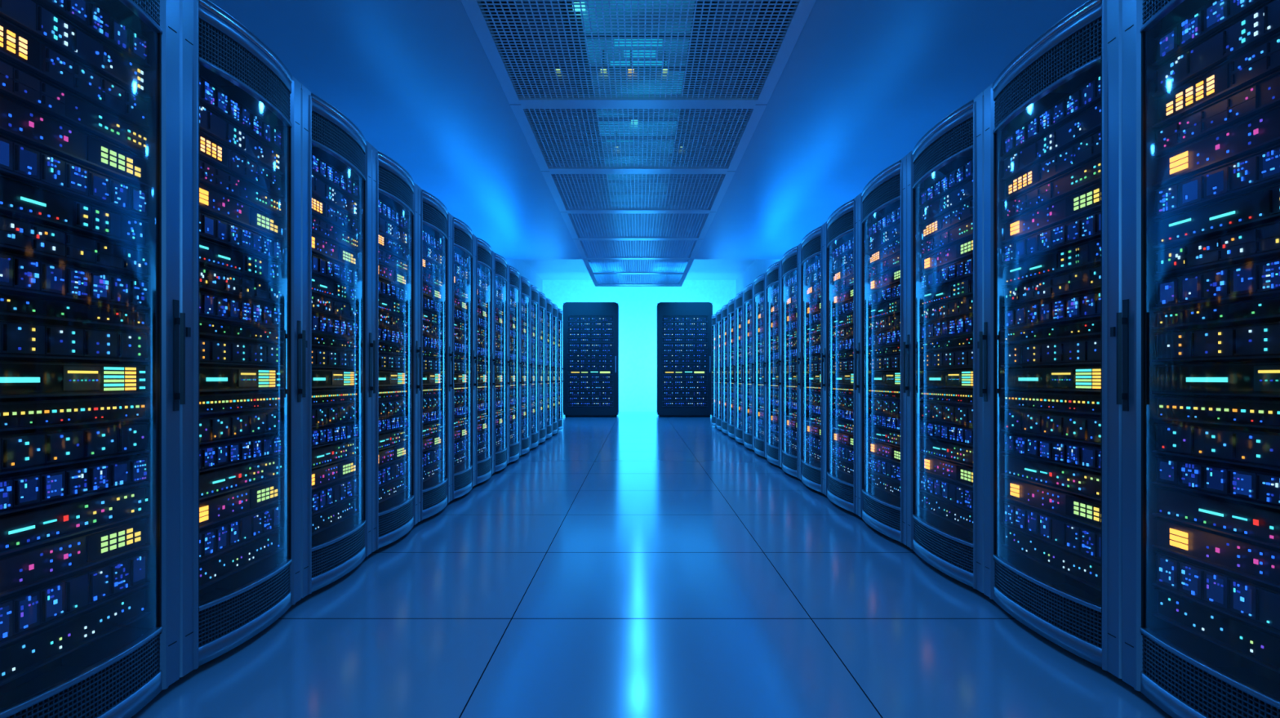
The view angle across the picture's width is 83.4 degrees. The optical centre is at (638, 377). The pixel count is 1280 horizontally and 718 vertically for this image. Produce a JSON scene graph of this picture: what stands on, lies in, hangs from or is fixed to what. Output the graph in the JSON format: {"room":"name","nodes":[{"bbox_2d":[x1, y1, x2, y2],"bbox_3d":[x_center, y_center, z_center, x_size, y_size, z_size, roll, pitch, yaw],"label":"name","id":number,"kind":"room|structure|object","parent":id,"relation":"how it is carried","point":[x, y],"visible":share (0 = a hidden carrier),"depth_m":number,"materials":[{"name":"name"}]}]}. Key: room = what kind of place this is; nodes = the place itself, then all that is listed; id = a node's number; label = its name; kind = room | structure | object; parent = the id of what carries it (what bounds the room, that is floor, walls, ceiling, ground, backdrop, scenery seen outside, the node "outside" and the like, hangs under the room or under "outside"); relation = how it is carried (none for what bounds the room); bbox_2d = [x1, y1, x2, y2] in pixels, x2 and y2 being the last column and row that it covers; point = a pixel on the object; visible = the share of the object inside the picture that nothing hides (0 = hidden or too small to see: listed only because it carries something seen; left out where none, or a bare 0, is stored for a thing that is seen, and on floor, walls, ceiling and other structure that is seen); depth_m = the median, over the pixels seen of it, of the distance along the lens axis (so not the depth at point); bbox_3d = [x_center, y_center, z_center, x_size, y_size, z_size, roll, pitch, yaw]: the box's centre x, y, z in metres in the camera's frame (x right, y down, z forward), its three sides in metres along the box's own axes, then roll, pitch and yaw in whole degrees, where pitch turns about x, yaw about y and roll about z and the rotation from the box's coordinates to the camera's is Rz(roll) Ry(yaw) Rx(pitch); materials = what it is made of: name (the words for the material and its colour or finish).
{"room":"server room","nodes":[
{"label":"server room","id":0,"kind":"room"},
{"bbox_2d":[505,258,542,293],"bbox_3d":[-2.800,-0.930,9.400,0.100,3.780,22.400,0,0,0],"label":"wall","id":1,"kind":"structure","parent":0,"point":[525,270],"depth_m":17.73,"materials":[{"name":"paint"}]},
{"bbox_2d":[542,280,736,411],"bbox_3d":[0.025,-0.930,20.650,5.550,3.780,0.100,0,0,0],"label":"wall","id":2,"kind":"structure","parent":0,"point":[637,305],"depth_m":20.60,"materials":[{"name":"paint"}]},
{"bbox_2d":[208,0,1088,279],"bbox_3d":[0.025,-2.500,9.400,5.550,0.800,22.400,0,0,0],"label":"ceiling","id":3,"kind":"structure","parent":0,"point":[862,82],"depth_m":5.39,"materials":[{"name":"paint"}]},
{"bbox_2d":[460,0,816,286],"bbox_3d":[0.000,-2.332,7.273,1.964,0.496,18.154,0,0,0],"label":"grille panel","id":4,"kind":"object","parent":3,"relation":"attached to","point":[637,51],"depth_m":5.54,"materials":[{"name":"grey metal"}]},
{"bbox_2d":[130,411,1173,717],"bbox_3d":[0.025,1.010,9.400,5.550,0.100,22.400,0,0,0],"label":"floor","id":5,"kind":"structure","parent":0,"point":[629,564],"depth_m":2.88,"materials":[{"name":"tile"}]},
{"bbox_2d":[0,0,185,717],"bbox_3d":[-1.901,-0.140,1.830,1.037,2.200,0.797,0,0,0],"label":"rack","id":6,"kind":"object","parent":5,"relation":"on","point":[92,326],"visible":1,"depth_m":1.92,"materials":[{"name":"black metal"}]},
{"bbox_2d":[179,0,306,676],"bbox_3d":[-1.901,-0.140,2.630,1.037,2.200,0.797,0,0,0],"label":"rack","id":7,"kind":"object","parent":5,"relation":"on","point":[240,104],"visible":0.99,"depth_m":2.60,"materials":[{"name":"black metal"}]},
{"bbox_2d":[301,84,375,598],"bbox_3d":[-1.901,-0.140,3.430,1.037,2.200,0.797,0,0,0],"label":"rack","id":8,"kind":"object","parent":5,"relation":"on","point":[336,156],"visible":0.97,"depth_m":3.44,"materials":[{"name":"black metal"}]},
{"bbox_2d":[371,146,421,551],"bbox_3d":[-1.901,-0.140,4.230,1.037,2.200,0.797,0,0,0],"label":"rack","id":9,"kind":"object","parent":5,"relation":"on","point":[394,192],"visible":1,"depth_m":4.25,"materials":[{"name":"black metal"}]},
{"bbox_2d":[417,186,453,521],"bbox_3d":[-1.901,-0.140,5.030,1.037,2.200,0.797,0,0,0],"label":"rack","id":10,"kind":"object","parent":5,"relation":"on","point":[433,217],"visible":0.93,"depth_m":5.09,"materials":[{"name":"black metal"}]},
{"bbox_2d":[450,214,477,500],"bbox_3d":[-1.901,-0.140,5.830,1.037,2.200,0.797,0,0,0],"label":"rack","id":11,"kind":"object","parent":5,"relation":"on","point":[462,237],"visible":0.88,"depth_m":5.91,"materials":[{"name":"black metal"}]},
{"bbox_2d":[474,235,495,484],"bbox_3d":[-1.901,-0.140,6.630,1.037,2.200,0.797,0,0,0],"label":"rack","id":12,"kind":"object","parent":5,"relation":"on","point":[483,253],"visible":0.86,"depth_m":6.73,"materials":[{"name":"black metal"}]},
{"bbox_2d":[493,251,510,472],"bbox_3d":[-1.901,-0.140,7.430,1.037,2.200,0.797,0,0,0],"label":"rack","id":13,"kind":"object","parent":5,"relation":"on","point":[500,263],"visible":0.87,"depth_m":7.52,"materials":[{"name":"black metal"}]},
{"bbox_2d":[507,264,522,462],"bbox_3d":[-1.901,-0.140,8.230,1.037,2.200,0.797,0,0,0],"label":"rack","id":14,"kind":"object","parent":5,"relation":"on","point":[513,276],"visible":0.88,"depth_m":8.32,"materials":[{"name":"black metal"}]},
{"bbox_2d":[520,275,532,455],"bbox_3d":[-1.901,-0.140,9.030,1.037,2.200,0.797,0,0,0],"label":"rack","id":15,"kind":"object","parent":5,"relation":"on","point":[524,282],"visible":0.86,"depth_m":9.13,"materials":[{"name":"black metal"}]},
{"bbox_2d":[529,283,540,448],"bbox_3d":[-1.901,-0.140,9.830,1.037,2.200,0.797,0,0,0],"label":"rack","id":16,"kind":"object","parent":5,"relation":"on","point":[534,291],"visible":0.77,"depth_m":9.95,"materials":[{"name":"black metal"}]},
{"bbox_2d":[538,291,547,443],"bbox_3d":[-1.901,-0.140,10.630,1.037,2.200,0.797,0,0,0],"label":"rack","id":17,"kind":"object","parent":5,"relation":"on","point":[542,297],"visible":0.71,"depth_m":10.78,"materials":[{"name":"black metal"}]},
{"bbox_2d":[546,297,553,438],"bbox_3d":[-1.901,-0.140,11.430,1.037,2.200,0.797,0,0,0],"label":"rack","id":18,"kind":"object","parent":5,"relation":"on","point":[548,302],"visible":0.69,"depth_m":11.54,"materials":[{"name":"black metal"}]},
{"bbox_2d":[551,302,559,434],"bbox_3d":[-1.901,-0.140,12.230,1.037,2.200,0.797,0,0,0],"label":"rack","id":19,"kind":"object","parent":5,"relation":"on","point":[554,307],"visible":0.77,"depth_m":12.35,"materials":[{"name":"black metal"}]},
{"bbox_2d":[557,307,564,431],"bbox_3d":[-1.901,-0.140,13.030,1.037,2.200,0.797,0,0,0],"label":"rack","id":20,"kind":"object","parent":5,"relation":"on","point":[559,310],"visible":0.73,"depth_m":13.16,"materials":[{"name":"black metal"}]},
{"bbox_2d":[562,302,618,417],"bbox_3d":[-1.170,-0.450,18.040,1.360,2.820,0.920,0,0,0],"label":"tall cabinet","id":21,"kind":"object","parent":5,"relation":"on","point":[590,330],"visible":1,"depth_m":17.61,"materials":[{"name":"black metal"}]},
{"bbox_2d":[656,302,712,417],"bbox_3d":[1.140,-0.450,18.040,1.360,2.820,0.920,0,0,0],"label":"tall cabinet","id":22,"kind":"object","parent":5,"relation":"on","point":[683,329],"visible":0.99,"depth_m":17.61,"materials":[{"name":"black metal"}]},
{"bbox_2d":[710,313,716,426],"bbox_3d":[1.972,-0.140,14.168,1.037,2.200,0.882,0,0,0],"label":"rack","id":23,"kind":"object","parent":5,"relation":"on","point":[713,316],"visible":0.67,"depth_m":14.24,"materials":[{"name":"black metal"}]},
{"bbox_2d":[715,309,721,429],"bbox_3d":[1.972,-0.140,13.283,1.037,2.200,0.882,0,0,0],"label":"rack","id":24,"kind":"object","parent":5,"relation":"on","point":[718,313],"visible":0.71,"depth_m":13.38,"materials":[{"name":"black metal"}]},
{"bbox_2d":[720,303,728,433],"bbox_3d":[1.972,-0.140,12.398,1.037,2.200,0.882,0,0,0],"label":"rack","id":25,"kind":"object","parent":5,"relation":"on","point":[725,308],"visible":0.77,"depth_m":12.52,"materials":[{"name":"black metal"}]},
{"bbox_2d":[726,297,735,438],"bbox_3d":[1.972,-0.140,11.512,1.037,2.200,0.882,0,0,0],"label":"rack","id":26,"kind":"object","parent":5,"relation":"on","point":[731,303],"visible":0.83,"depth_m":11.59,"materials":[{"name":"black metal"}]},
{"bbox_2d":[733,290,743,443],"bbox_3d":[1.972,-0.140,10.627,1.037,2.200,0.882,0,0,0],"label":"rack","id":27,"kind":"object","parent":5,"relation":"on","point":[739,297],"visible":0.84,"depth_m":10.71,"materials":[{"name":"black metal"}]},
{"bbox_2d":[742,282,753,449],"bbox_3d":[1.972,-0.140,9.742,1.037,2.200,0.882,0,0,0],"label":"rack","id":28,"kind":"object","parent":5,"relation":"on","point":[748,290],"visible":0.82,"depth_m":9.85,"materials":[{"name":"black metal"}]},
{"bbox_2d":[751,272,765,457],"bbox_3d":[1.972,-0.140,8.857,1.037,2.200,0.882,0,0,0],"label":"rack","id":29,"kind":"object","parent":5,"relation":"on","point":[759,283],"visible":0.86,"depth_m":8.99,"materials":[{"name":"black metal"}]},
{"bbox_2d":[763,260,780,466],"bbox_3d":[1.972,-0.140,7.973,1.037,2.200,0.882,0,0,0],"label":"rack","id":30,"kind":"object","parent":5,"relation":"on","point":[772,273],"visible":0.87,"depth_m":8.08,"materials":[{"name":"black metal"}]},
{"bbox_2d":[777,244,799,478],"bbox_3d":[1.972,-0.140,7.088,1.037,2.200,0.882,0,0,0],"label":"rack","id":31,"kind":"object","parent":5,"relation":"on","point":[790,260],"visible":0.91,"depth_m":7.17,"materials":[{"name":"black metal"}]},
{"bbox_2d":[796,223,824,493],"bbox_3d":[1.972,-0.140,6.202,1.037,2.200,0.882,0,0,0],"label":"rack","id":32,"kind":"object","parent":5,"relation":"on","point":[812,245],"visible":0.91,"depth_m":6.30,"materials":[{"name":"black metal"}]},
{"bbox_2d":[821,195,857,515],"bbox_3d":[1.972,-0.140,5.317,1.037,2.200,0.882,0,0,0],"label":"rack","id":33,"kind":"object","parent":5,"relation":"on","point":[841,228],"visible":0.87,"depth_m":5.37,"materials":[{"name":"black metal"}]},
{"bbox_2d":[854,155,906,545],"bbox_3d":[1.972,-0.140,4.433,1.037,2.200,0.882,0,0,0],"label":"rack","id":34,"kind":"object","parent":5,"relation":"on","point":[882,202],"visible":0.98,"depth_m":4.45,"materials":[{"name":"black metal"}]},
{"bbox_2d":[902,91,983,592],"bbox_3d":[1.972,-0.140,3.547,1.037,2.200,0.882,0,0,0],"label":"rack","id":35,"kind":"object","parent":5,"relation":"on","point":[945,167],"visible":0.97,"depth_m":3.54,"materials":[{"name":"black metal"}]},
{"bbox_2d":[979,0,1122,678],"bbox_3d":[1.972,-0.140,2.663,1.037,2.200,0.882,0,0,0],"label":"rack","id":36,"kind":"object","parent":5,"relation":"on","point":[1053,115],"visible":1,"depth_m":2.61,"materials":[{"name":"black metal"}]},
{"bbox_2d":[1116,0,1279,717],"bbox_3d":[1.972,-0.140,1.778,1.037,2.200,0.882,0,0,0],"label":"rack","id":37,"kind":"object","parent":5,"relation":"on","point":[1200,321],"visible":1,"depth_m":1.97,"materials":[{"name":"black metal"}]},
{"bbox_2d":[736,258,781,293],"bbox_3d":[2.850,-0.930,9.400,0.100,3.780,22.400,0,0,0],"label":"wall","id":38,"kind":"structure","parent":0,"point":[758,267],"depth_m":17.54,"materials":[{"name":"paint"}]}
]}

